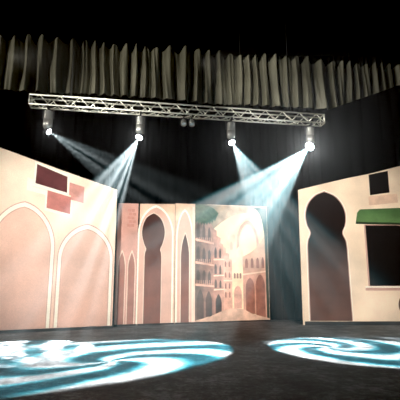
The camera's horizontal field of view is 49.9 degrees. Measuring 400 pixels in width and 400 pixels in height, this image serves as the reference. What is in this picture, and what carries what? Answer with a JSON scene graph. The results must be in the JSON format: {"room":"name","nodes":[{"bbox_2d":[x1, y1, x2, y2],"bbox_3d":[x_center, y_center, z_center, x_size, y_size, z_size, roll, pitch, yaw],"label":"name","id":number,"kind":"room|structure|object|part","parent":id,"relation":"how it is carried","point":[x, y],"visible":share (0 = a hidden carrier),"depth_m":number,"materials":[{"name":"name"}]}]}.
{"room":"theater stage","nodes":[
{"label":"theater stage","id":0,"kind":"room"},
{"bbox_2d":[0,319,399,399],"bbox_3d":[0.000,2.097,5.192,16.000,0.100,17.000,0,-11,0],"label":"floor","id":1,"kind":"structure","parent":0,"point":[273,359],"depth_m":5.73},
{"bbox_2d":[0,89,56,165],"bbox_3d":[-6.280,-0.655,13.727,3.040,8.590,0.162,0,-11,0],"label":"drape","id":2,"kind":"object","parent":1,"relation":"on","point":[22,132],"visible":0.27,"depth_m":14.09,"materials":[{"name":"black fabric"}]},
{"bbox_2d":[0,148,116,332],"bbox_3d":[-3.943,0.688,9.718,4.142,4.420,0.102,6,-12,-26],"label":"stage flat","id":3,"kind":"object","parent":1,"relation":"on","point":[58,227],"visible":1,"depth_m":9.91,"materials":[{"name":"beige paint"}]},
{"bbox_3d":[-3.914,2.822,9.261,4.120,0.055,0.016,6,-12,-26],"label":"rail","id":4,"kind":"part","parent":3,"relation":"part of","materials":[{"name":"beige wood"}]},
{"bbox_2d":[44,190,71,217],"bbox_3d":[-3.328,0.092,10.134,0.620,0.610,0.008,6,-12,-26],"label":"brick","id":5,"kind":"object","parent":3,"relation":"hanging from","point":[57,203],"depth_m":10.12,"materials":[{"name":"paint"}]},
{"bbox_2d":[69,183,83,202],"bbox_3d":[-2.974,-0.173,10.365,0.350,0.480,0.003,6,-12,-26],"label":"brick","id":6,"kind":"object","parent":3,"relation":"hanging from","point":[76,192],"depth_m":10.36,"materials":[{"name":"paint"}]},
{"bbox_2d":[54,92,149,318],"bbox_3d":[-3.180,-0.656,13.726,3.040,8.590,0.163,0,-11,0],"label":"drape","id":7,"kind":"object","parent":1,"relation":"on","point":[102,148],"visible":0.39,"depth_m":13.95,"materials":[{"name":"black fabric"}]},
{"bbox_2d":[114,203,138,325],"bbox_3d":[-1.891,1.616,11.086,0.535,3.130,0.102,4,-12,-21],"label":"stage flat","id":8,"kind":"object","parent":1,"relation":"on","point":[127,229],"visible":0.99,"depth_m":11.06,"materials":[{"name":"pink paint"}]},
{"bbox_3d":[-1.876,3.126,10.747,0.535,0.035,0.016,4,-12,-21],"label":"rail","id":9,"kind":"part","parent":8,"relation":"part of","materials":[{"name":"wood"}]},
{"bbox_2d":[135,204,174,324],"bbox_3d":[-1.162,1.641,11.371,1.020,3.190,0.102,4,-12,-21],"label":"stage flat","id":10,"kind":"object","parent":1,"relation":"on","point":[156,230],"visible":0.99,"depth_m":11.33,"materials":[{"name":"paint"}]},
{"bbox_3d":[-1.239,1.750,11.299,0.662,2.889,0.005,4,-12,-21],"label":"painted doorway","id":11,"kind":"part","parent":10,"relation":"part of","materials":[{"name":"paint"}]},
{"bbox_3d":[-1.128,3.182,11.033,0.980,0.035,0.016,4,-12,-21],"label":"rail","id":12,"kind":"part","parent":10,"relation":"part of","materials":[{"name":"beige wood"}]},
{"bbox_2d":[150,57,244,282],"bbox_3d":[-0.080,-0.655,13.729,3.040,8.590,0.158,0,-11,0],"label":"drape","id":13,"kind":"object","parent":1,"relation":"on","point":[197,164],"visible":0.27,"depth_m":13.87,"materials":[{"name":"black fabric"}]},
{"bbox_2d":[174,203,270,323],"bbox_3d":[0.659,1.720,12.079,2.860,3.310,0.103,4,-12,-21],"label":"painted backdrop","id":14,"kind":"object","parent":1,"relation":"on","point":[222,273],"visible":1,"depth_m":12.01,"materials":[{"name":"paint"}]},
{"bbox_3d":[-0.406,2.053,11.570,0.280,2.400,0.005,4,-12,-21],"label":"painted doorway","id":15,"kind":"part","parent":14,"relation":"part of","materials":[{"name":"paint"}]},
{"bbox_3d":[0.675,3.319,11.722,2.860,0.035,0.016,4,-12,-21],"label":"rail","id":16,"kind":"part","parent":14,"relation":"part of","materials":[{"name":"beige wood"}]},
{"bbox_2d":[245,104,263,205],"label":"drape","id":17,"kind":"object","parent":1,"relation":"on","point":[253,139],"depth_m":13.88,"materials":[{"name":"black fabric"}]},
{"bbox_2d":[259,54,303,319],"bbox_3d":[2.575,-0.640,13.287,1.250,8.390,0.179,0,-11,0],"label":"drape","id":18,"kind":"object","parent":1,"relation":"on","point":[282,168],"visible":0.6,"depth_m":13.15,"materials":[{"name":"black fabric"}]},
{"bbox_2d":[300,107,326,187],"label":"drape","id":19,"kind":"object","parent":1,"relation":"on","point":[311,163],"depth_m":13.91,"materials":[{"name":"black fabric"}]},
{"bbox_2d":[299,57,333,66],"label":"drape","id":20,"kind":"object","parent":1,"relation":"on","point":[326,60],"depth_m":14.55,"materials":[{"name":"black fabric"}]},
{"bbox_2d":[298,166,399,324],"bbox_3d":[4.430,1.046,11.405,3.600,4.530,0.102,0,-11,0],"label":"stage flat","id":21,"kind":"object","parent":1,"relation":"on","point":[349,228],"visible":0.99,"depth_m":11.33,"materials":[{"name":"beige paint"}]},
{"bbox_3d":[3.360,1.407,11.319,1.150,3.428,0.008,0,-11,0],"label":"painted doorway","id":22,"kind":"part","parent":21,"relation":"part of","materials":[{"name":"paint"}]},
{"bbox_3d":[4.455,3.138,10.947,3.550,0.090,0.016,0,-11,0],"label":"rail","id":23,"kind":"part","parent":21,"relation":"part of","materials":[{"name":"beige wood"}]},
{"bbox_2d":[318,85,399,183],"bbox_3d":[4.980,-0.216,11.773,3.240,6.970,0.106,0,-11,0],"label":"drape","id":24,"kind":"object","parent":1,"relation":"on","point":[358,137],"visible":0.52,"depth_m":12.08,"materials":[{"name":"black fabric"}]},
{"bbox_2d":[335,56,399,69],"bbox_3d":[6.120,-0.657,13.720,3.040,8.590,0.176,0,-11,0],"label":"drape","id":25,"kind":"object","parent":1,"relation":"on","point":[394,61],"visible":0.08,"depth_m":14.54,"materials":[{"name":"black fabric"}]},
{"bbox_2d":[0,0,399,55],"bbox_3d":[0.000,-6.831,6.957,16.000,0.100,17.000,0,-11,0],"label":"ceiling","id":26,"kind":"structure","parent":0,"point":[313,27],"depth_m":13.46,"materials":[{"name":"black"}]},
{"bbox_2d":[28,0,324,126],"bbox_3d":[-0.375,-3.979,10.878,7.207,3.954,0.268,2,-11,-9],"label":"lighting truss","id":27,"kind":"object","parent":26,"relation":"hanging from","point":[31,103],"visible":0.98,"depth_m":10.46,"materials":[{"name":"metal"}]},
{"bbox_3d":[-3.910,-2.287,9.934,0.036,0.266,0.266,2,-11,-9],"label":"frame","id":28,"kind":"part","parent":27,"relation":"part of","materials":[{"name":"metal"}]},
{"bbox_2d":[42,105,53,134],"bbox_3d":[-3.506,-1.820,9.911,0.225,0.654,0.254,-7,-13,30],"label":"lamp","id":29,"kind":"object","parent":27,"relation":"hanging from","point":[48,115],"visible":1,"depth_m":9.84,"materials":[{"name":"metal"}]},
{"bbox_2d":[135,111,145,139],"bbox_3d":[-1.425,-1.748,10.256,0.225,0.661,0.254,-7,-13,30],"label":"lamp","id":30,"kind":"object","parent":27,"relation":"hanging from","point":[140,120],"visible":1,"depth_m":10.18,"materials":[{"name":"metal"}]},
{"bbox_2d":[180,114,186,126],"bbox_3d":[-0.400,-1.913,10.466,0.158,0.255,0.280,2,-11,-9],"label":"can","id":31,"kind":"object","parent":27,"relation":"hanging from","point":[183,121],"visible":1,"depth_m":10.44,"materials":[{"name":"metal"}]},
{"bbox_2d":[188,115,194,126],"bbox_3d":[-0.203,-1.907,10.498,0.158,0.255,0.280,2,-11,-9],"label":"can","id":32,"kind":"object","parent":27,"relation":"hanging from","point":[191,122],"visible":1,"depth_m":10.47,"materials":[{"name":"metal"}]},
{"bbox_2d":[226,117,235,144],"bbox_3d":[0.763,-1.675,10.619,0.225,0.662,0.254,-7,-13,30],"label":"lamp","id":33,"kind":"object","parent":27,"relation":"hanging from","point":[231,125],"visible":1,"depth_m":10.55,"materials":[{"name":"metal"}]},
{"bbox_2d":[305,122,314,150],"bbox_3d":[2.802,-1.594,10.952,0.250,0.693,0.238,-9,-14,37],"label":"lamp","id":34,"kind":"object","parent":27,"relation":"hanging from","point":[309,130],"visible":1,"depth_m":10.89,"materials":[{"name":"metal"}]},
{"bbox_2d":[0,0,399,109],"bbox_3d":[0.240,-4.114,12.176,12.651,3.165,0.403,2,-11,-11],"label":"valance","id":35,"kind":"object","parent":26,"relation":"hanging from","point":[43,67],"visible":0.89,"depth_m":11.87,"materials":[{"name":"grey fabric"}]},
{"bbox_2d":[52,56,399,205],"bbox_3d":[0.000,-0.709,14.462,16.000,9.000,0.100,0,-11,0],"label":"wall","id":36,"kind":"structure","parent":0,"point":[56,119],"depth_m":14.69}
]}

